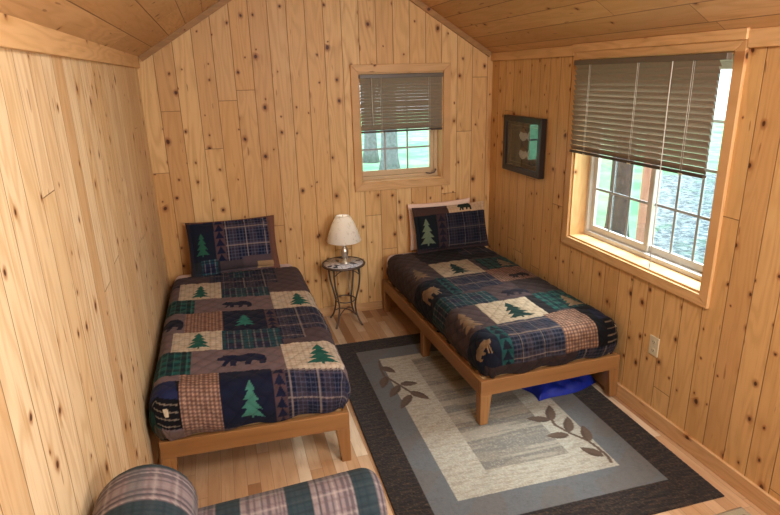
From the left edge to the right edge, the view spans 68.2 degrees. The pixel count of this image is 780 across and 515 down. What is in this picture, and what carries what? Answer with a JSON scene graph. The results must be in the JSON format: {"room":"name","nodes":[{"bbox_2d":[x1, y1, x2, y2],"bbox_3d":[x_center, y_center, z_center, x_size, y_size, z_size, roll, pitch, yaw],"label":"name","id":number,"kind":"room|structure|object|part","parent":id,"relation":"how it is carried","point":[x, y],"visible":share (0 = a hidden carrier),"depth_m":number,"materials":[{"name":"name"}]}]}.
{"room":"cabin bedroom","nodes":[
{"label":"cabin bedroom","id":0,"kind":"room"},
{"bbox_2d":[0,48,169,514],"bbox_3d":[-0.998,0.503,1.674,0.118,2.238,6.300,-6,18,-15],"label":"wall","id":1,"kind":"structure","parent":0,"point":[85,288],"depth_m":1.90,"materials":[{"name":"brown wood"}]},
{"bbox_2d":[0,13,139,67],"bbox_3d":[-0.957,-0.547,1.362,0.022,0.086,6.300,-6,18,-15],"label":"trim","id":2,"kind":"structure","parent":1,"relation":"attached to","point":[15,33],"depth_m":1.91,"materials":[{"name":"brown wood"}]},
{"bbox_2d":[157,449,161,464],"bbox_3d":[-0.907,1.527,2.011,0.012,0.078,6.284,-6,18,-15],"label":"baseboard","id":3,"kind":"structure","parent":1,"relation":"attached to","point":[159,462],"depth_m":3.21,"materials":[{"name":"brown wood"}]},
{"bbox_2d":[137,0,492,308],"bbox_3d":[-0.496,-1.000,4.901,2.888,3.126,0.170,-6,18,-15],"label":"wall","id":4,"kind":"structure","parent":0,"point":[247,111],"depth_m":4.68,"materials":[{"name":"brown wood"}]},
{"bbox_2d":[138,0,231,61],"bbox_3d":[-1.168,-1.952,4.290,1.437,0.910,0.022,-6,18,-15],"label":"trim","id":5,"kind":"structure","parent":4,"relation":"attached to","point":[221,3],"depth_m":4.25,"materials":[{"name":"brown wood"}]},
{"bbox_2d":[319,300,410,316],"bbox_3d":[-0.441,0.479,5.274,2.870,0.078,0.016,-6,18,-15],"label":"baseboard","id":6,"kind":"structure","parent":4,"relation":"attached to","point":[373,305],"depth_m":5.31,"materials":[{"name":"brown wood"}]},
{"bbox_2d":[350,63,450,191],"bbox_3d":[0.085,-1.136,5.024,0.879,1.047,0.180,-6,18,-15],"label":"window","id":7,"kind":"structure","parent":4,"relation":"in","point":[438,169],"depth_m":5.03,"materials":[{"name":"brown wood"}]},
{"bbox_3d":[-0.282,-1.069,4.842,0.064,1.044,0.020,-6,18,-15],"label":"casing","id":8,"kind":"part","parent":7,"relation":"part of","materials":[{"name":"brown wood"}]},
{"bbox_3d":[0.059,-1.151,5.074,0.686,0.834,0.020,-6,18,-15],"label":"sash","id":9,"kind":"part","parent":7,"relation":"part of","materials":[{"name":"beige plastic"}]},
{"bbox_3d":[0.069,-1.152,5.077,0.726,0.894,0.065,-6,18,-15],"label":"frame","id":10,"kind":"part","parent":7,"relation":"part of","materials":[{"name":"beige plastic"}]},
{"bbox_3d":[0.096,-1.581,4.802,0.877,0.064,0.020,-6,18,-15],"label":"head casing","id":11,"kind":"part","parent":7,"relation":"part of","materials":[{"name":"brown wood"}]},
{"bbox_2d":[359,73,442,133],"bbox_3d":[0.105,-1.309,4.883,0.738,0.476,0.046,-6,18,-15],"label":"window blind","id":12,"kind":"object","parent":7,"relation":"attached to","point":[419,84],"visible":1,"depth_m":4.88,"materials":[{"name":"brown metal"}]},
{"bbox_3d":[0.108,-1.094,4.959,0.726,0.016,0.025,-6,18,-15],"label":"rail","id":13,"kind":"part","parent":12,"relation":"part of","materials":[{"name":"brown wood"}]},
{"bbox_3d":[0.098,-0.703,5.155,0.750,0.012,0.132,-6,18,-15],"label":"sill","id":14,"kind":"part","parent":7,"relation":"part of","materials":[{"name":"brown wood"}]},
{"bbox_3d":[0.120,-0.645,5.099,0.876,0.064,0.020,-6,18,-15],"label":"sill casing","id":15,"kind":"part","parent":7,"relation":"part of","materials":[{"name":"brown wood"}]},
{"bbox_3d":[0.498,-1.157,5.059,0.064,1.044,0.020,-6,18,-15],"label":"casing","id":16,"kind":"part","parent":7,"relation":"part of","materials":[{"name":"brown wood"}]},
{"bbox_2d":[409,0,491,56],"bbox_3d":[0.173,-2.100,4.665,1.453,0.919,0.022,-6,18,-15],"label":"trim","id":17,"kind":"structure","parent":4,"relation":"attached to","point":[418,3],"depth_m":4.81,"materials":[{"name":"brown wood"}]},
{"bbox_2d":[0,0,779,55],"bbox_3d":[0.428,-1.177,1.639,3.156,1.141,6.570,-6,18,-15],"label":"ceiling","id":18,"kind":"structure","parent":0,"point":[133,27],"depth_m":3.12,"materials":[{"name":"brown wood"}]},
{"bbox_2d":[178,306,767,514],"bbox_3d":[0.485,1.450,2.470,3.176,0.120,6.570,-6,18,-15],"label":"floor","id":19,"kind":"structure","parent":0,"point":[219,476],"depth_m":3.27,"materials":[{"name":"laminate"}]},
{"bbox_2d":[92,464,387,514],"bbox_3d":[-0.320,1.217,1.550,0.946,0.920,1.200,-6,18,-15],"label":"sofa","id":20,"kind":"object","parent":19,"relation":"on","point":[149,489],"visible":1,"depth_m":1.85,"materials":[{"name":"fabric"}]},
{"bbox_3d":[-0.625,1.199,1.449,0.312,0.810,1.200,-6,18,-15],"label":"backrest","id":21,"kind":"part","parent":20,"relation":"part of","materials":[{"name":"fabric"}]},
{"bbox_3d":[-0.358,1.094,1.986,0.700,0.670,0.260,-6,18,-15],"label":"arm","id":22,"kind":"part","parent":20,"relation":"part of","materials":[{"name":"fabric"}]},
{"bbox_2d":[159,404,350,470],"bbox_3d":[-0.948,0.770,4.012,0.990,0.312,1.960,-6,18,-13],"label":"platform bed","id":23,"kind":"object","parent":19,"relation":"on","point":[338,420],"visible":0.28,"depth_m":3.08,"materials":[{"name":"brown wood"}]},
{"bbox_3d":[-1.151,1.134,3.047,0.075,0.212,0.070,-6,18,-13],"label":"leg","id":24,"kind":"part","parent":23,"relation":"part of","materials":[{"name":"brown wood"}]},
{"bbox_2d":[174,264,292,281],"bbox_3d":[-1.018,0.487,3.971,0.965,0.252,1.985,-6,18,-15],"label":"mattress","id":25,"kind":"object","parent":23,"relation":"on","point":[281,265],"visible":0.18,"depth_m":4.72,"materials":[{"name":"beige fabric"}]},
{"bbox_2d":[149,266,350,440],"bbox_3d":[-0.967,0.508,3.851,1.064,0.277,1.876,-6,18,-15],"label":"patchwork quilt","id":26,"kind":"object","parent":25,"relation":"on","point":[241,348],"visible":1,"depth_m":3.23,"materials":[{"name":"fabric"}]},
{"bbox_2d":[185,215,280,277],"bbox_3d":[-1.262,-0.092,4.649,0.703,0.412,0.206,-7,18,-18],"label":"pillow","id":27,"kind":"object","parent":26,"relation":"on","point":[217,247],"visible":1,"depth_m":4.60,"materials":[{"name":"fabric"}]},
{"bbox_3d":[-0.266,1.044,3.260,0.075,0.212,0.070,-6,18,-13],"label":"leg","id":28,"kind":"part","parent":23,"relation":"part of","materials":[{"name":"brown wood"}]},
{"bbox_2d":[321,256,364,328],"bbox_3d":[-0.394,0.306,5.034,0.377,0.552,0.377,-6,18,-15],"label":"nightstand","id":29,"kind":"object","parent":19,"relation":"on","point":[331,264],"visible":0.96,"depth_m":4.97,"materials":[{"name":"metal"}]},
{"bbox_3d":[-0.510,0.293,5.104,0.079,0.532,0.016,9,20,30],"label":"leg","id":30,"kind":"part","parent":29,"relation":"part of","materials":[{"name":"brown metal"}]},
{"bbox_3d":[-0.452,0.351,4.919,0.016,0.532,0.079,7,19,24],"label":"leg","id":31,"kind":"part","parent":29,"relation":"part of","materials":[{"name":"brown metal"}]},
{"bbox_2d":[327,214,360,312],"bbox_3d":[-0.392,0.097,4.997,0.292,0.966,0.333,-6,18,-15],"label":"table lamp","id":32,"kind":"object","parent":29,"relation":"on","point":[343,231],"visible":0.99,"depth_m":4.79,"materials":[{"name":"white fabric"}]},
{"bbox_3d":[-0.395,-0.248,4.868,0.292,0.221,0.292,-6,18,-15],"label":"lamp shade","id":33,"kind":"part","parent":32,"relation":"part of","materials":[{"name":"fabric"}]},
{"bbox_3d":[-0.335,0.273,5.153,0.016,0.532,0.079,7,19,24],"label":"leg","id":34,"kind":"part","parent":29,"relation":"part of","materials":[{"name":"brown metal"}]},
{"bbox_3d":[-0.277,0.331,4.967,0.079,0.532,0.016,9,20,30],"label":"leg","id":35,"kind":"part","parent":29,"relation":"part of","materials":[{"name":"brown metal"}]},
{"bbox_2d":[382,278,619,424],"bbox_3d":[0.717,0.561,4.537,1.000,0.312,1.975,-7,18,-17],"label":"platform bed","id":36,"kind":"object","parent":19,"relation":"on","point":[484,386],"visible":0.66,"depth_m":3.69,"materials":[{"name":"brown wood"}]},
{"bbox_3d":[-0.019,0.396,5.283,0.075,0.212,0.070,-7,18,-17],"label":"leg","id":37,"kind":"part","parent":36,"relation":"part of","materials":[{"name":"brown wood"}]},
{"bbox_3d":[0.278,0.657,4.416,0.075,0.200,0.070,-7,18,-17],"label":"leg","id":38,"kind":"part","parent":36,"relation":"part of","materials":[{"name":"brown wood"}]},
{"bbox_3d":[0.253,0.517,4.364,0.030,0.100,1.915,-7,18,-17],"label":"rail","id":39,"kind":"part","parent":36,"relation":"part of","materials":[{"name":"brown wood"}]},
{"bbox_3d":[0.575,0.924,3.551,0.075,0.200,0.070,-7,18,-17],"label":"leg","id":40,"kind":"part","parent":36,"relation":"part of","materials":[{"name":"brown wood"}]},
{"bbox_2d":[386,246,617,378],"bbox_3d":[0.734,0.309,4.377,1.012,0.257,1.876,-7,18,-17],"label":"patchwork quilt","id":41,"kind":"object","parent":36,"relation":"on","point":[501,317],"visible":0.99,"depth_m":3.86,"materials":[{"name":"fabric"}]},
{"bbox_2d":[412,201,488,254],"bbox_3d":[0.543,-0.267,5.109,0.688,0.406,0.154,-6,18,-13],"label":"pillow","id":42,"kind":"object","parent":41,"relation":"on","point":[439,228],"visible":1,"depth_m":5.07,"materials":[{"name":"fabric"}]},
{"bbox_3d":[1.017,0.733,3.622,1.000,0.101,0.030,-7,18,-17],"label":"foot rail","id":43,"kind":"part","parent":36,"relation":"part of","materials":[{"name":"brown wood"}]},
{"bbox_3d":[1.454,0.817,3.820,0.075,0.200,0.070,-7,18,-17],"label":"leg","id":44,"kind":"part","parent":36,"relation":"part of","materials":[{"name":"brown wood"}]},
{"bbox_3d":[0.708,0.295,4.471,0.945,0.233,1.930,-7,18,-17],"label":"mattress","id":45,"kind":"object","parent":36,"relation":"on","visible":0},
{"bbox_2d":[407,198,469,250],"bbox_3d":[0.459,-0.304,5.235,0.609,0.429,0.093,-6,18,-13],"label":"pillow","id":46,"kind":"object","parent":45,"relation":"on","point":[413,246],"visible":0.16,"depth_m":5.17,"materials":[{"name":"beige fabric"}]},
{"bbox_2d":[336,330,723,514],"bbox_3d":[0.600,0.962,3.779,1.630,0.011,2.310,-6,18,-14],"label":"area rug","id":47,"kind":"object","parent":19,"relation":"on","point":[577,453],"visible":0.7,"depth_m":3.31,"materials":[{"name":"grey carpet"}]},
{"bbox_2d":[521,375,595,400],"bbox_3d":[1.132,0.819,4.006,0.509,0.095,0.374,-10,20,-25],"label":"bag","id":48,"kind":"object","parent":47,"relation":"on","point":[572,385],"visible":0.34,"depth_m":3.87,"materials":[{"name":"blue fabric"}]},
{"bbox_2d":[715,507,750,514],"bbox_3d":[1.437,1.347,2.504,0.780,0.010,0.500,-7,18,-17],"label":"floor mat","id":49,"kind":"object","parent":19,"relation":"on","point":[737,511],"visible":1,"depth_m":2.81,"materials":[{"name":"beige fabric"}]},
{"bbox_2d":[488,46,779,501],"bbox_3d":[1.907,0.177,2.482,0.170,2.230,6.300,-6,18,-15],"label":"wall","id":50,"kind":"structure","parent":0,"point":[714,375],"depth_m":3.16,"materials":[{"name":"brown wood"}]},
{"bbox_2d":[502,114,546,178],"bbox_3d":[1.070,-0.901,4.631,0.050,0.451,0.600,-6,18,-15],"label":"framed picture","id":51,"kind":"object","parent":50,"relation":"attached to","point":[524,137],"visible":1,"depth_m":4.60,"materials":[{"name":"black wood"}]},
{"bbox_2d":[491,45,573,60],"bbox_3d":[1.065,-1.566,4.440,0.020,0.068,1.248,-6,18,-15],"label":"trim","id":52,"kind":"structure","parent":50,"relation":"attached to","point":[564,51],"depth_m":4.33,"materials":[{"name":"brown wood"}]},
{"bbox_2d":[648,334,659,357],"bbox_3d":[1.583,0.531,3.456,0.009,0.122,0.076,-6,18,-15],"label":"wall outlet","id":53,"kind":"object","parent":50,"relation":"attached to","point":[653,349],"visible":1,"depth_m":3.45,"materials":[{"name":"beige plastic"}]},
{"bbox_2d":[561,39,748,308],"bbox_3d":[1.542,-0.571,3.468,0.200,1.339,1.361,-6,18,-15],"label":"window","id":54,"kind":"structure","parent":50,"relation":"in","point":[582,171],"depth_m":3.45,"materials":[{"name":"brown wood"}]},
{"bbox_3d":[1.270,-0.745,4.039,0.020,1.336,0.060,-6,18,-15],"label":"casing","id":55,"kind":"part","parent":54,"relation":"part of","materials":[{"name":"brown wood"}]},
{"bbox_3d":[1.528,-0.657,3.740,0.020,1.134,0.600,-6,18,-15],"label":"sash","id":56,"kind":"part","parent":54,"relation":"part of","materials":[{"name":"white plastic"}]},
{"bbox_3d":[1.472,0.048,3.637,0.020,0.060,1.358,-6,18,-15],"label":"sill casing","id":57,"kind":"part","parent":54,"relation":"part of","materials":[{"name":"brown wood"}]},
{"bbox_3d":[1.551,0.004,3.649,0.152,0.012,1.240,-6,18,-15],"label":"sill","id":58,"kind":"part","parent":54,"relation":"part of","materials":[{"name":"brown wood"}]},
{"bbox_2d":[569,52,732,269],"bbox_3d":[1.421,-0.571,3.430,0.046,1.178,1.232,-6,18,-15],"label":"window blind","id":59,"kind":"object","parent":54,"relation":"attached to","point":[676,92],"visible":1,"depth_m":3.23,"materials":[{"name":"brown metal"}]},
{"bbox_3d":[1.280,-0.964,3.745,0.003,0.552,0.014,-6,18,-15],"label":"ladder cord","id":60,"kind":"part","parent":59,"relation":"part of","materials":[{"name":"beige fabric"}]},
{"bbox_3d":[1.409,-0.837,3.333,0.003,0.552,0.014,-6,18,-15],"label":"ladder cord","id":61,"kind":"part","parent":59,"relation":"part of","materials":[{"name":"beige fabric"}]},
{"bbox_3d":[1.421,-0.575,3.451,0.025,0.016,1.179,-6,18,-15],"label":"rail","id":62,"kind":"part","parent":59,"relation":"part of","materials":[{"name":"brown wood"}]},
{"bbox_3d":[1.527,-0.721,2.958,0.003,0.552,0.014,-6,18,-15],"label":"ladder cord","id":63,"kind":"part","parent":59,"relation":"part of","materials":[{"name":"beige fabric"}]},
{"bbox_3d":[1.607,-0.578,3.486,0.065,1.194,1.216,-6,18,-15],"label":"frame","id":64,"kind":"part","parent":54,"relation":"part of","materials":[{"name":"white plastic"}]},
{"bbox_3d":[1.441,-1.171,3.251,0.020,0.060,1.358,-6,18,-15],"label":"head casing","id":65,"kind":"part","parent":54,"relation":"part of","materials":[{"name":"brown wood"}]},
{"bbox_3d":[1.706,-0.502,3.237,0.020,1.134,0.600,-6,18,-15],"label":"sash","id":66,"kind":"part","parent":54,"relation":"part of","materials":[{"name":"white plastic"}]},
{"bbox_3d":[1.643,-0.377,2.849,0.020,1.336,0.060,-6,18,-15],"label":"casing","id":67,"kind":"part","parent":54,"relation":"part of","materials":[{"name":"brown wood"}]},
{"bbox_2d":[573,28,749,51],"bbox_3d":[1.434,-1.209,3.236,0.032,0.050,1.368,-6,18,-15],"label":"trim","id":68,"kind":"structure","parent":50,"relation":"attached to","point":[740,33],"depth_m":3.04,"materials":[{"name":"brown wood"}]},
{"bbox_2d":[589,372,779,514],"bbox_3d":[1.842,1.203,2.780,0.018,0.098,6.300,-6,18,-15],"label":"baseboard","id":69,"kind":"structure","parent":50,"relation":"attached to","point":[742,484],"depth_m":3.17,"materials":[{"name":"brown wood"}]},
{"bbox_2d":[747,26,779,47],"bbox_3d":[2.164,-0.474,0.932,0.020,0.080,3.684,-6,18,-15],"label":"trim","id":70,"kind":"structure","parent":50,"relation":"attached to","point":[768,36],"depth_m":2.54,"materials":[{"name":"brown wood"}]},
{"label":"outside","id":71,"kind":"structure","parent":0,"visible":0},
{"bbox_2d":[361,112,724,239],"bbox_3d":[0.427,-1.949,14.636,38.000,0.300,50.000,-6,18,-15],"label":"ground","id":72,"kind":"structure","parent":71,"point":[417,157],"depth_m":16.04,"materials":[{"name":"green plant"}]},
{"bbox_2d":[362,98,379,162],"bbox_3d":[-0.100,-6.240,16.589,2.476,6.831,2.386,9,21,31],"label":"tree","id":73,"kind":"object","parent":72,"relation":"on","point":[370,139],"visible":0.13,"depth_m":16.63,"materials":[{"name":"grey plant"}]},
{"bbox_2d":[379,94,400,169],"bbox_3d":[0.443,-5.747,13.666,3.000,7.632,4.385,-6,18,-15],"label":"tree","id":74,"kind":"object","parent":72,"relation":"on","point":[392,158],"visible":0.17,"depth_m":14.11,"materials":[{"name":"grey plant"}]},
{"bbox_2d":[604,131,634,236],"bbox_3d":[2.662,-3.086,7.010,2.255,6.481,4.041,-3,18,-5],"label":"tree","id":75,"kind":"object","parent":72,"relation":"on","point":[623,170],"visible":0.2,"depth_m":7.83,"materials":[{"name":"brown plant"}]},
{"bbox_2d":[635,128,665,242],"bbox_3d":[2.269,-0.767,4.980,0.170,3.200,0.170,-6,18,-15],"label":"porch post","id":76,"kind":"object","parent":72,"relation":"on","point":[646,175],"visible":0.02,"depth_m":5.05,"materials":[{"name":"brown wood"}]},
{"bbox_2d":[653,174,716,263],"bbox_3d":[6.725,-0.384,8.655,5.365,0.028,10.638,6,19,23],"label":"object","id":77,"kind":"object","parent":72,"relation":"on","point":[690,187],"visible":0.13,"depth_m":9.81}
]}

